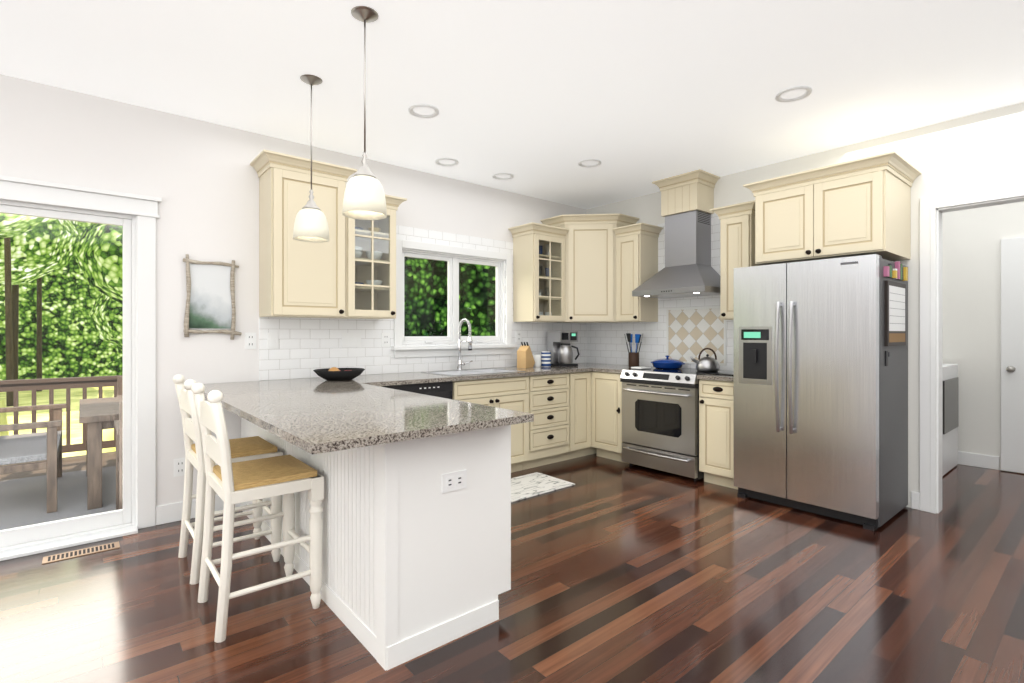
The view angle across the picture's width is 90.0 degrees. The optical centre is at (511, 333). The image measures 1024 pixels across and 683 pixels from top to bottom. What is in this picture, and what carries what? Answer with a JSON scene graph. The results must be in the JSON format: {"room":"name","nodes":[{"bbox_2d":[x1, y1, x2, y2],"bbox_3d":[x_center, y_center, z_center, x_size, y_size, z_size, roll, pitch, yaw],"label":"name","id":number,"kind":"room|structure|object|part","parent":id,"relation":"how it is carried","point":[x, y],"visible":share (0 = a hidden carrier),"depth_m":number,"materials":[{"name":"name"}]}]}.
{"room":"kitchen","nodes":[
{"label":"kitchen","id":0,"kind":"room"},
{"bbox_2d":[0,74,586,505],"bbox_3d":[-2.255,-0.105,3.558,8.320,2.740,0.150,0,0,-40],"label":"wall","id":1,"kind":"structure","parent":0,"point":[200,178],"depth_m":3.49,"materials":[{"name":"white paint"}]},
{"bbox_2d":[0,175,161,560],"bbox_3d":[-3.136,0.188,2.734,2.090,2.155,0.220,0,0,-40],"label":"door frame","id":2,"kind":"structure","parent":1,"relation":"attached to","point":[135,216],"depth_m":3.30,"materials":[{"name":"white wood"}]},
{"bbox_2d":[174,458,184,476],"bbox_3d":[-2.243,0.905,3.464,0.075,0.120,0.009,0,0,-40],"label":"electrical outlet plate","id":3,"kind":"object","parent":1,"relation":"attached to","point":[179,463],"depth_m":3.46,"materials":[{"name":"white plastic"}]},
{"bbox_2d":[156,495,239,524],"bbox_3d":[-2.155,1.202,3.534,0.502,0.125,0.016,0,0,-40],"label":"baseboard","id":4,"kind":"structure","parent":1,"relation":"attached to","point":[168,513],"depth_m":3.43,"materials":[{"name":"white wood"}]},
{"bbox_2d":[183,254,241,339],"bbox_3d":[-2.087,-0.245,3.572,0.359,0.581,0.037,0,0,-40],"label":"picture frame","id":5,"kind":"object","parent":1,"relation":"attached to","point":[210,298],"visible":0.9,"depth_m":3.56,"materials":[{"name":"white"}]},
{"bbox_2d":[245,333,255,348],"bbox_3d":[-1.911,0.055,3.743,0.075,0.120,0.009,0,0,-40],"label":"electrical outlet plate","id":6,"kind":"object","parent":1,"relation":"attached to","point":[250,338],"depth_m":3.74,"materials":[{"name":"white plastic"}]},
{"bbox_2d":[267,333,277,348],"bbox_3d":[-1.790,0.055,3.834,0.075,0.120,0.009,0,0,-40],"label":"electrical outlet plate","id":7,"kind":"object","parent":1,"relation":"attached to","point":[272,338],"depth_m":3.83,"materials":[{"name":"white plastic"}]},
{"bbox_2d":[250,149,406,318],"bbox_3d":[-1.382,-0.680,3.943,1.079,1.121,0.376,0,0,-40],"label":"wall cabinet","id":8,"kind":"object","parent":1,"relation":"attached to","point":[299,279],"depth_m":3.75,"materials":[{"name":"beige wood"}]},
{"bbox_2d":[355,227,382,284],"bbox_3d":[-1.201,-0.498,4.132,0.330,0.718,0.170,0,0,-40],"label":"dishes","id":9,"kind":"object","parent":8,"relation":"in","point":[357,254],"depth_m":4.14,"materials":[{"name":"white ceramic"}]},
{"bbox_2d":[382,333,389,346],"bbox_3d":[-1.089,0.055,4.422,0.075,0.120,0.009,0,0,-40],"label":"electrical outlet plate","id":10,"kind":"object","parent":1,"relation":"attached to","point":[385,336],"depth_m":4.42,"materials":[{"name":"white plastic"}]},
{"bbox_2d":[259,225,586,380],"bbox_3d":[-0.488,-0.300,4.938,3.600,1.300,0.008,0,0,-40],"label":"backsplash","id":11,"kind":"structure","parent":1,"relation":"attached to","point":[305,345],"depth_m":4.35,"materials":[{"name":"tile"}]},
{"bbox_2d":[391,239,516,357],"bbox_3d":[-0.540,-0.305,4.922,1.390,1.040,0.185,0,0,-40],"label":"window","id":12,"kind":"structure","parent":1,"relation":"in","point":[453,259],"depth_m":4.92,"materials":[{"name":"white wood"}]},
{"bbox_2d":[516,331,521,341],"bbox_3d":[0.071,0.035,5.395,0.075,0.120,0.009,0,0,-40],"label":"electrical outlet plate","id":13,"kind":"object","parent":1,"relation":"attached to","point":[518,333],"depth_m":5.39,"materials":[{"name":"white plastic"}]},
{"bbox_2d":[508,222,568,321],"bbox_3d":[0.280,-0.606,5.338,0.519,0.971,0.376,0,0,-40],"label":"upper cabinet","id":14,"kind":"object","parent":1,"relation":"attached to","point":[530,280],"depth_m":5.25,"materials":[{"name":"beige wood"}]},
{"bbox_2d":[539,244,551,315],"bbox_3d":[0.288,-0.543,5.381,0.332,0.808,0.070,0,0,-40],"label":"dishes","id":15,"kind":"object","parent":14,"relation":"in","point":[546,253],"depth_m":5.43,"materials":[{"name":"white ceramic"}]},
{"bbox_2d":[540,213,638,322],"bbox_3d":[0.842,-0.680,5.562,0.754,1.121,0.754,0,0,-40],"label":"upper cabinet","id":16,"kind":"object","parent":1,"relation":"attached to","point":[590,268],"visible":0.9,"depth_m":5.37,"materials":[{"name":"beige wood"}]},
{"bbox_2d":[0,453,1023,682],"bbox_3d":[1.041,1.290,1.559,10.800,0.050,7.450,0,0,-40],"label":"floor","id":17,"kind":"structure","parent":0,"point":[622,572],"depth_m":2.40,"materials":[{"name":"brown wood"}]},
{"bbox_2d":[42,541,119,563],"bbox_3d":[-2.478,1.263,2.953,0.340,0.005,0.110,0,0,-40],"label":"floor vent","id":18,"kind":"object","parent":17,"relation":"in","point":[78,553],"visible":1,"depth_m":2.94,"materials":[{"name":"brown metal"}]},
{"bbox_2d":[173,375,282,584],"bbox_3d":[-1.593,0.749,2.867,0.468,1.034,0.461,0,0,-40],"label":"stool","id":19,"kind":"object","parent":17,"relation":"on","point":[249,448],"visible":0.79,"depth_m":2.80,"materials":[{"name":"white wood"}]},
{"bbox_2d":[191,383,323,642],"bbox_3d":[-1.188,0.749,2.384,0.468,1.034,0.461,0,0,-40],"label":"stool","id":20,"kind":"object","parent":17,"relation":"on","point":[229,483],"visible":1,"depth_m":2.31,"materials":[{"name":"white wood"}]},
{"bbox_2d":[240,417,510,670],"bbox_3d":[-0.983,0.824,3.005,0.617,0.882,2.326,0,0,-40],"label":"base cabinet","id":21,"kind":"object","parent":17,"relation":"on","point":[416,555],"visible":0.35,"depth_m":2.12,"materials":[{"name":"white wood"}]},
{"bbox_2d":[203,382,533,454],"bbox_3d":[-0.836,0.366,2.595,0.945,0.032,1.770,0,0,-40],"label":"countertop","id":22,"kind":"structure","parent":21,"relation":"on","point":[312,416],"depth_m":2.23,"materials":[{"name":"stone"}]},
{"bbox_2d":[381,381,452,398],"bbox_3d":[-0.909,0.824,4.171,0.609,0.882,0.634,0,0,-40],"label":"dishwasher","id":23,"kind":"object","parent":17,"relation":"on","point":[441,389],"visible":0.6,"depth_m":3.99,"materials":[{"name":"black plastic"}]},
{"bbox_2d":[480,372,575,471],"bbox_3d":[0.160,0.824,5.071,0.662,0.882,0.631,0,0,-40],"label":"base cabinet","id":24,"kind":"object","parent":17,"relation":"on","point":[558,428],"depth_m":4.75,"materials":[{"name":"beige wood"}]},
{"bbox_2d":[204,318,626,389],"bbox_3d":[-0.449,0.191,4.538,4.035,0.658,0.650,0,0,-40],"label":"countertop","id":25,"kind":"structure","parent":24,"relation":"on","point":[459,374],"depth_m":4.28,"materials":[{"name":"stone"}]},
{"bbox_2d":[313,367,364,380],"bbox_3d":[-1.296,0.300,3.847,0.370,0.098,0.370,0,0,-40],"label":"fruit bowl","id":26,"kind":"object","parent":25,"relation":"on","point":[336,374],"visible":1,"depth_m":3.74,"materials":[{"name":"black ceramic"}]},
{"bbox_2d":[517,342,534,367],"bbox_3d":[0.144,0.218,5.212,0.100,0.262,0.200,0,0,30],"label":"knife block","id":27,"kind":"object","parent":25,"relation":"on","point":[525,358],"visible":1,"depth_m":5.14,"materials":[{"name":"brown wood"}]},
{"bbox_2d":[533,354,543,366],"bbox_3d":[0.262,0.287,5.350,0.083,0.125,0.083,0,0,41],"label":"canister","id":28,"kind":"object","parent":25,"relation":"on","point":[543,359],"depth_m":5.32,"materials":[{"name":"white ceramic"}]},
{"bbox_2d":[541,351,550,366],"bbox_3d":[0.359,0.270,5.406,0.103,0.158,0.103,0,0,41],"label":"canister","id":29,"kind":"object","parent":25,"relation":"on","point":[547,354],"depth_m":5.36,"materials":[{"name":"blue ceramic"}]},
{"bbox_2d":[547,331,579,366],"bbox_3d":[0.558,0.164,5.520,0.250,0.370,0.265,0,0,-28],"label":"coffee maker","id":30,"kind":"object","parent":25,"relation":"on","point":[559,346],"visible":1,"depth_m":5.43,"materials":[{"name":"silver plastic"}]},
{"bbox_2d":[511,472,574,502],"bbox_3d":[0.034,1.259,4.160,0.900,0.012,0.470,0,0,-40],"label":"floor mat","id":31,"kind":"object","parent":17,"relation":"on","point":[529,485],"visible":0.56,"depth_m":4.21,"materials":[{"name":"white fabric"}]},
{"bbox_2d":[576,371,591,457],"bbox_3d":[0.480,0.824,5.340,0.308,0.882,0.631,0,0,-40],"label":"base cabinet","id":32,"kind":"object","parent":17,"relation":"on","point":[583,379],"depth_m":5.14,"materials":[{"name":"beige wood"}]},
{"bbox_2d":[591,371,628,463],"bbox_3d":[1.170,0.824,5.265,0.631,0.882,0.411,0,0,-40],"label":"base cabinet","id":33,"kind":"object","parent":17,"relation":"on","point":[606,387],"depth_m":5.07,"materials":[{"name":"beige wood"}]},
{"bbox_2d":[591,365,650,372],"bbox_3d":[1.173,0.366,5.218,0.675,0.032,0.334,0,0,-40],"label":"countertop","id":34,"kind":"structure","parent":33,"relation":"on","point":[613,369],"depth_m":5.10,"materials":[{"name":"stone"}]},
{"bbox_2d":[624,333,642,366],"bbox_3d":[1.269,0.174,5.333,0.186,0.349,0.189,0,0,-40],"label":"utensil crock","id":35,"kind":"object","parent":34,"relation":"on","point":[633,359],"visible":0.92,"depth_m":5.29,"materials":[{"name":"brown ceramic"}]},
{"bbox_2d":[620,355,729,480],"bbox_3d":[1.520,0.741,4.781,0.718,1.048,0.778,0,0,-40],"label":"range","id":36,"kind":"object","parent":17,"relation":"on","point":[660,419],"depth_m":4.55,"materials":[{"name":"silver metal"}]},
{"bbox_2d":[631,366,650,368],"bbox_3d":[1.248,0.334,4.954,0.160,0.018,0.125,0,0,-40],"label":"spoon rest","id":37,"kind":"object","parent":36,"relation":"on","point":[640,367],"visible":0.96,"depth_m":4.91,"materials":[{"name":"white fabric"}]},
{"bbox_3d":[1.526,0.280,5.027,0.304,0.125,0.344,0,0,-40],"label":"dutch oven","id":38,"kind":"part","parent":36,"relation":"part of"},
{"bbox_2d":[690,348,718,371],"bbox_3d":[1.756,0.236,4.625,0.223,0.213,0.208,0,0,-40],"label":"kettle","id":39,"kind":"object","parent":36,"relation":"on","point":[707,364],"visible":1,"depth_m":4.57,"materials":[{"name":"silver metal"}]},
{"bbox_2d":[699,379,737,489],"bbox_3d":[1.917,0.824,4.375,0.631,0.882,0.349,0,0,-40],"label":"base cabinet","id":40,"kind":"object","parent":17,"relation":"on","point":[716,432],"depth_m":4.19,"materials":[{"name":"beige wood"}]},
{"bbox_2d":[697,374,733,381],"bbox_3d":[1.907,0.366,4.366,0.645,0.032,0.349,0,0,-40],"label":"countertop","id":41,"kind":"structure","parent":40,"relation":"on","point":[704,376],"depth_m":4.18,"materials":[{"name":"stone"}]},
{"bbox_2d":[709,371,733,375],"bbox_3d":[1.951,0.345,4.427,0.440,0.008,0.295,0,0,-40],"label":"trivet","id":42,"kind":"object","parent":41,"relation":"on","point":[726,373],"visible":0.38,"depth_m":4.35,"materials":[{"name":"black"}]},
{"bbox_2d":[734,254,907,530],"bbox_3d":[2.275,0.380,3.803,0.819,1.770,0.959,0,0,-40],"label":"refrigerator","id":43,"kind":"object","parent":17,"relation":"on","point":[821,387],"visible":1,"depth_m":3.52,"materials":[{"name":"grey metal"}]},
{"bbox_2d":[942,364,958,475],"bbox_3d":[3.793,0.780,4.937,0.682,0.970,0.692,0,0,-40],"label":"washer","id":44,"kind":"object","parent":17,"relation":"on","point":[950,401],"visible":0.1,"depth_m":4.66,"materials":[{"name":"white metal"}]},
{"bbox_2d":[0,0,1023,208],"bbox_3d":[1.041,-1.500,1.559,10.800,0.050,7.450,0,0,-40],"label":"ceiling","id":45,"kind":"structure","parent":0,"point":[540,99],"depth_m":2.91,"materials":[{"name":"white paint"}]},
{"bbox_2d":[293,74,328,242],"bbox_3d":[-1.166,-1.010,2.977,0.198,0.930,0.198,0,0,-40],"label":"pendant light","id":46,"kind":"object","parent":45,"relation":"hanging from","point":[310,223],"visible":1,"depth_m":2.93,"materials":[{"name":"white glass"}]},
{"bbox_2d":[342,6,386,219],"bbox_3d":[-0.680,-1.010,2.366,0.198,0.930,0.198,0,0,-40],"label":"pendant light","id":47,"kind":"object","parent":45,"relation":"hanging from","point":[364,197],"visible":1,"depth_m":2.32,"materials":[{"name":"white glass"}]},
{"bbox_2d":[408,104,438,117],"bbox_3d":[-0.584,-1.493,3.387,0.199,0.064,0.199,0,0,44],"label":"recessed light","id":48,"kind":"object","parent":45,"relation":"in","point":[436,111],"depth_m":3.38,"materials":[{"name":"white"}]},
{"bbox_2d":[435,158,458,166],"bbox_3d":[-0.559,-1.493,4.400,0.199,0.064,0.199,0,0,41],"label":"recessed light","id":49,"kind":"object","parent":45,"relation":"in","point":[437,161],"depth_m":4.40,"materials":[{"name":"white"}]},
{"bbox_2d":[492,173,513,179],"bbox_3d":[-0.084,-1.493,4.799,0.199,0.064,0.199,0,0,41],"label":"recessed light","id":50,"kind":"object","parent":45,"relation":"in","point":[494,176],"depth_m":4.78,"materials":[{"name":"white"}]},
{"bbox_2d":[578,159,600,167],"bbox_3d":[0.671,-1.493,4.427,0.199,0.064,0.199,0,0,26],"label":"recessed light","id":51,"kind":"object","parent":45,"relation":"in","point":[599,162],"depth_m":4.43,"materials":[{"name":"white"}]},
{"bbox_2d":[775,86,811,101],"bbox_3d":[1.731,-1.493,3.149,0.199,0.064,0.199,0,0,44],"label":"recessed light","id":52,"kind":"object","parent":45,"relation":"in","point":[778,98],"depth_m":3.14,"materials":[{"name":"white"}]},
{"bbox_2d":[587,102,1023,507],"bbox_3d":[3.280,-0.105,3.340,0.120,2.740,7.300,0,0,-40],"label":"wall","id":53,"kind":"structure","parent":0,"point":[985,149],"depth_m":3.68,"materials":[{"name":"white paint"}]},
{"bbox_2d":[613,223,662,321],"bbox_3d":[1.305,-0.606,5.304,0.376,0.971,0.364,0,0,-40],"label":"upper cabinet","id":54,"kind":"object","parent":53,"relation":"attached to","point":[636,255],"depth_m":5.22,"materials":[{"name":"beige wood"}]},
{"bbox_2d":[587,213,733,370],"bbox_3d":[1.580,-0.393,5.261,0.017,1.485,2.130,0,0,-40],"label":"backsplash","id":55,"kind":"structure","parent":53,"relation":"attached to","point":[683,329],"depth_m":5.17,"materials":[{"name":"tile"}]},
{"bbox_2d":[632,169,719,298],"bbox_3d":[1.603,-0.913,4.850,0.502,1.115,0.760,0,0,-40],"label":"range hood","id":56,"kind":"object","parent":53,"relation":"attached to","point":[687,205],"visible":1,"depth_m":4.79,"materials":[{"name":"silver metal"}]},
{"bbox_2d":[710,200,760,319],"bbox_3d":[2.008,-0.606,4.466,0.376,0.971,0.398,0,0,-40],"label":"upper cabinet","id":57,"kind":"object","parent":53,"relation":"attached to","point":[737,235],"depth_m":4.39,"materials":[{"name":"beige wood"}]},
{"bbox_2d":[743,151,921,264],"bbox_3d":[2.360,-0.843,3.814,0.676,0.616,0.968,0,0,-40],"label":"upper cabinet","id":58,"kind":"object","parent":53,"relation":"attached to","point":[859,207],"visible":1,"depth_m":3.56,"materials":[{"name":"beige wood"}]},
{"bbox_2d":[920,182,1023,513],"bbox_3d":[3.306,0.150,3.309,0.164,2.230,1.040,0,0,-40],"label":"door frame","id":59,"kind":"structure","parent":53,"relation":"attached to","point":[932,209],"depth_m":3.61,"materials":[{"name":"white wood"}]},
{"bbox_2d":[942,201,1023,473],"bbox_3d":[4.728,-0.105,4.555,0.100,2.740,7.300,0,0,-40],"label":"wall","id":60,"kind":"structure","parent":0,"point":[971,292],"depth_m":4.86,"materials":[{"name":"white paint"}]},
{"bbox_2d":[958,451,998,469],"bbox_3d":[4.176,1.202,5.123,0.016,0.125,1.020,0,0,-40],"label":"baseboard","id":61,"kind":"structure","parent":60,"relation":"attached to","point":[964,458],"depth_m":4.84,"materials":[{"name":"white wood"}]},
{"bbox_2d":[1001,237,1023,472],"bbox_3d":[4.754,0.196,4.368,0.093,2.122,0.854,0,0,-40],"label":"door","id":62,"kind":"structure","parent":60,"relation":"attached to","point":[1012,354],"depth_m":4.65,"materials":[{"name":"white wood"}]},
{"label":"outside","id":63,"kind":"structure","parent":0,"visible":0},
{"bbox_2d":[0,386,113,457],"bbox_3d":[-7.654,1.990,24.679,100.000,0.050,32.350,0,0,-40],"label":"ground","id":64,"kind":"structure","parent":63,"point":[59,394],"depth_m":13.21,"materials":[{"name":"green plant"}]},
{"bbox_2d":[0,400,8,435],"bbox_3d":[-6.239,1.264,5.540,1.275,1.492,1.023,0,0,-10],"label":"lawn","id":65,"kind":"structure","parent":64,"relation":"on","point":[2,420],"depth_m":5.89,"materials":[{"name":"green plant"}]},
{"bbox_2d":[102,393,115,452],"bbox_3d":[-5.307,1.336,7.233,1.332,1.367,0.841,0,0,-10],"label":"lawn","id":66,"kind":"structure","parent":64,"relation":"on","point":[109,436],"depth_m":7.00,"materials":[{"name":"green plant"}]},
{"bbox_2d":[0,213,495,406],"bbox_3d":[-9.763,-5.307,14.029,44.231,18.858,19.551,0,0,-40],"label":"trees","id":67,"kind":"object","parent":64,"relation":"on","point":[94,235],"depth_m":11.95,"materials":[{"name":"green plant"}]},
{"bbox_2d":[0,451,115,480],"bbox_3d":[-3.825,1.420,4.558,12.000,0.050,3.400,0,0,-40],"label":"floor","id":68,"kind":"structure","parent":63,"point":[80,462],"depth_m":5.40,"materials":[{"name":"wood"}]},
{"bbox_2d":[0,466,115,529],"bbox_3d":[-4.130,1.389,3.910,3.900,0.011,2.200,0,0,-40],"label":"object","id":69,"kind":"structure","parent":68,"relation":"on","point":[63,497],"depth_m":4.29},
{"bbox_2d":[0,403,65,512],"bbox_3d":[-4.149,0.933,4.299,0.590,0.900,1.330,0,0,-40],"label":"bench","id":70,"kind":"object","parent":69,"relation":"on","point":[54,448],"depth_m":3.96,"materials":[{"name":"wood"}]},
{"bbox_2d":[79,397,122,509],"bbox_3d":[-3.416,1.014,4.771,0.940,0.738,1.400,0,0,-40],"label":"table","id":71,"kind":"object","parent":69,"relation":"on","point":[95,467],"depth_m":4.05,"materials":[{"name":"brown wood"}]},
{"bbox_2d":[114,401,122,509],"bbox_3d":[-2.690,0.933,4.015,0.660,0.900,0.590,0,0,-40],"label":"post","id":72,"kind":"object","parent":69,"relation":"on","point":[119,453],"depth_m":3.60,"materials":[{"name":"brown wood"}]},
{"bbox_2d":[117,376,122,396],"bbox_3d":[-3.983,0.933,5.711,0.660,0.900,0.590,0,0,-40],"label":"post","id":73,"kind":"object","parent":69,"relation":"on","point":[120,384],"depth_m":5.70,"materials":[{"name":"brown wood"}]},
{"bbox_2d":[0,375,122,452],"bbox_3d":[-4.870,0.945,5.769,12.045,0.900,0.090,0,0,-40],"label":"deck railing","id":74,"kind":"object","parent":68,"relation":"on","point":[23,384],"depth_m":5.68,"materials":[{"name":"brown wood"}]},
{"bbox_2d":[0,221,122,379],"bbox_3d":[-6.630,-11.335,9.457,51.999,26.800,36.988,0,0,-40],"label":"tree","id":75,"kind":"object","parent":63,"point":[64,295],"depth_m":22.46,"materials":[{"name":"green plant"}]}
]}

